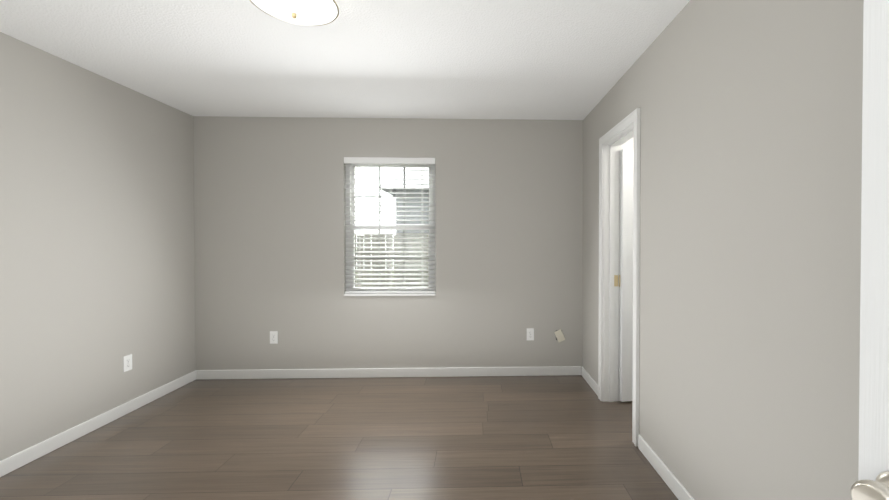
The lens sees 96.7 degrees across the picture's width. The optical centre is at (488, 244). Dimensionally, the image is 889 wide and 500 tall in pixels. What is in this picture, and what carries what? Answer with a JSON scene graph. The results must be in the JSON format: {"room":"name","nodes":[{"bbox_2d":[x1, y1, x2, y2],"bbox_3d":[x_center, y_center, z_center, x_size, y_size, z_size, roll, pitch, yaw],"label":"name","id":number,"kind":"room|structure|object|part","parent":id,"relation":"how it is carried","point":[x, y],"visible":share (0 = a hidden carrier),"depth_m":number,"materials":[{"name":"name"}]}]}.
{"room":"empty bedroom","nodes":[
{"label":"empty bedroom","id":0,"kind":"room"},
{"bbox_2d":[0,32,195,460],"bbox_3d":[-2.713,0.066,0.989,0.140,2.440,5.604,0,1,-2],"label":"wall","id":1,"kind":"structure","parent":0,"point":[97,262],"depth_m":2.62,"materials":[{"name":"grey paint"}]},
{"bbox_2d":[0,370,195,476],"bbox_3d":[-2.658,1.235,1.669,0.014,0.086,3.994,0,1,-2],"label":"baseboard","id":2,"kind":"structure","parent":1,"relation":"attached to","point":[27,455],"depth_m":2.62,"materials":[{"name":"white wood"}]},
{"bbox_2d":[123,354,131,371],"bbox_3d":[-2.702,0.889,2.948,0.008,0.115,0.070,0,1,-2],"label":"outlet","id":3,"kind":"object","parent":1,"relation":"attached to","point":[126,362],"visible":1,"depth_m":2.94,"materials":[{"name":"white plastic"}]},
{"bbox_2d":[0,375,677,499],"bbox_3d":[0.005,1.345,1.090,5.580,0.120,5.604,0,1,-2],"label":"floor","id":4,"kind":"structure","parent":0,"point":[564,437],"depth_m":2.47,"materials":[{"name":"brown wood"}]},
{"bbox_2d":[0,0,689,119],"bbox_3d":[0.005,-1.215,1.061,5.580,0.120,5.604,0,1,-2],"label":"ceiling","id":5,"kind":"structure","parent":0,"point":[510,59],"depth_m":2.40,"materials":[{"name":"white paint"}]},
{"bbox_2d":[250,0,338,25],"bbox_3d":[-0.857,-1.079,1.733,0.370,0.167,0.370,0,1,-2],"label":"ceiling light","id":6,"kind":"object","parent":5,"relation":"attached to","point":[311,12],"visible":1,"depth_m":1.73,"materials":[{"name":"white glass"}]},
{"bbox_2d":[193,116,582,369],"bbox_3d":[-0.082,0.034,3.806,5.580,2.440,0.140,0,1,-2],"label":"wall","id":7,"kind":"structure","parent":0,"point":[270,219],"depth_m":3.71,"materials":[{"name":"grey paint"}]},
{"bbox_2d":[270,331,277,343],"bbox_3d":[-2.009,0.870,3.680,0.070,0.115,0.008,0,1,-2],"label":"electrical outlet","id":8,"kind":"object","parent":7,"relation":"attached to","point":[273,337],"visible":1,"depth_m":3.68,"materials":[{"name":"white plastic"}]},
{"bbox_2d":[196,366,580,378],"bbox_3d":[-0.912,1.212,3.716,3.605,0.086,0.014,0,1,-2],"label":"baseboard","id":9,"kind":"structure","parent":7,"relation":"attached to","point":[386,372],"depth_m":3.71,"materials":[{"name":"white wood"}]},
{"bbox_2d":[344,293,435,295],"bbox_3d":[-0.930,0.475,3.739,0.857,0.019,0.074,0,1,-2],"label":"window sill","id":10,"kind":"structure","parent":7,"relation":"attached to","point":[390,294],"depth_m":3.71,"materials":[{"name":"white wood"}]},
{"bbox_2d":[346,164,435,292],"bbox_3d":[-0.933,-0.169,3.804,0.857,1.303,0.070,0,1,-2],"label":"window","id":11,"kind":"structure","parent":7,"relation":"in","point":[426,166],"depth_m":3.79,"materials":[{"name":"glass"}]},
{"bbox_2d":[344,157,435,292],"bbox_3d":[-0.930,-0.178,3.728,0.851,1.280,0.075,0,1,-2],"label":"window blinds","id":12,"kind":"object","parent":11,"relation":"attached to","point":[374,160],"visible":0.98,"depth_m":3.72,"materials":[{"name":"white plastic"}]},
{"bbox_3d":[-0.930,0.453,3.745,0.845,0.018,0.050,0,1,-2],"label":"rail","id":13,"kind":"part","parent":12,"relation":"part of","materials":[{"name":"white plastic"}]},
{"bbox_2d":[527,328,533,339],"bbox_3d":[0.399,0.859,3.757,0.070,0.115,0.008,0,1,-2],"label":"electrical outlet","id":14,"kind":"object","parent":7,"relation":"attached to","point":[530,333],"visible":1,"depth_m":3.75,"materials":[{"name":"white plastic"}]},
{"bbox_2d":[554,329,564,341],"bbox_3d":[0.681,0.874,3.757,0.110,0.133,0.025,0,1,-2],"label":"outlet plate","id":15,"kind":"object","parent":7,"relation":"attached to","point":[559,335],"visible":0.96,"depth_m":3.75,"materials":[{"name":"beige plastic"}]},
{"bbox_2d":[622,137,633,149],"bbox_3d":[1.796,0.034,3.794,1.547,2.440,0.004,0,1,-2],"label":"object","id":16,"kind":"structure","parent":0,"point":[629,144],"depth_m":3.77,"materials":[{"name":"white paint"}]},
{"bbox_2d":[582,0,863,499],"bbox_3d":[1.028,0.058,1.713,0.120,2.440,4.114,0,1,-2],"label":"wall","id":17,"kind":"structure","parent":0,"point":[750,211],"depth_m":1.48,"materials":[{"name":"grey paint"}]},
{"bbox_2d":[581,367,597,395],"bbox_3d":[0.905,1.214,3.505,0.014,0.086,0.523,0,1,-2],"label":"baseboard","id":18,"kind":"structure","parent":17,"relation":"attached to","point":[590,381],"depth_m":3.50,"materials":[{"name":"white wood"}]},
{"bbox_2d":[614,171,620,379],"bbox_3d":[1.030,0.251,3.144,0.050,1.674,0.012,0,1,-2],"label":"jamb hinges","id":19,"kind":"object","parent":17,"relation":"attached to","point":[617,176],"visible":1,"depth_m":3.15,"materials":[{"name":"gold metal"}]},
{"bbox_2d":[598,108,639,446],"bbox_3d":[0.983,0.206,2.837,0.142,2.118,0.756,0,1,-2],"label":"door frame","id":20,"kind":"structure","parent":17,"relation":"attached to","point":[610,289],"depth_m":3.14,"materials":[{"name":"white wood"}]},
{"bbox_2d":[620,149,633,401],"bbox_3d":[1.359,0.249,3.182,0.616,2.000,0.035,0,1,-10],"label":"closet door","id":21,"kind":"structure","parent":17,"relation":"in","point":[626,276],"depth_m":3.12,"materials":[{"name":"white"}]},
{"bbox_2d":[638,435,694,499],"bbox_3d":[0.981,1.242,1.119,0.014,0.086,2.663,0,1,-2],"label":"baseboard","id":22,"kind":"structure","parent":17,"relation":"attached to","point":[672,481],"depth_m":2.12,"materials":[{"name":"white wood"}]},
{"bbox_2d":[858,0,888,480],"bbox_3d":[0.769,0.267,0.331,0.035,2.030,0.762,0,1,-15],"label":"door","id":23,"kind":"structure","parent":17,"relation":"in","point":[874,389],"depth_m":0.67,"materials":[{"name":"white"}]},
{"bbox_2d":[850,471,888,499],"bbox_3d":[0.688,0.409,0.641,0.176,0.075,0.075,0,1,-15],"label":"door knob","id":24,"kind":"object","parent":23,"relation":"attached to","point":[877,488],"depth_m":0.63,"materials":[{"name":"silver metal"}]},
{"label":"outside","id":25,"kind":"structure","parent":0,"visible":0},
{"bbox_3d":[-1.167,1.551,12.762,26.000,0.100,17.796,0,1,-2],"label":"ground","id":26,"kind":"structure","parent":25,"visible":0},
{"bbox_2d":[355,235,428,286],"bbox_3d":[-0.971,0.676,7.947,16.085,1.760,0.060,0,1,-2],"label":"fence","id":27,"kind":"object","parent":26,"relation":"on","point":[389,254],"depth_m":7.88,"materials":[{"name":"wood"}]},
{"bbox_2d":[396,189,428,286],"bbox_3d":[1.088,-0.041,14.214,7.400,3.050,7.000,0,1,-2],"label":"house","id":28,"kind":"structure","parent":26,"relation":"on","point":[411,208],"depth_m":10.60,"materials":[{"name":"grey"}]},
{"bbox_2d":[378,167,428,195],"bbox_3d":[1.088,-2.166,14.190,8.200,1.300,7.800,0,1,-2],"label":"roof","id":29,"kind":"structure","parent":28,"relation":"on","point":[411,174],"depth_m":11.50,"materials":[{"name":"grey"}]}
]}

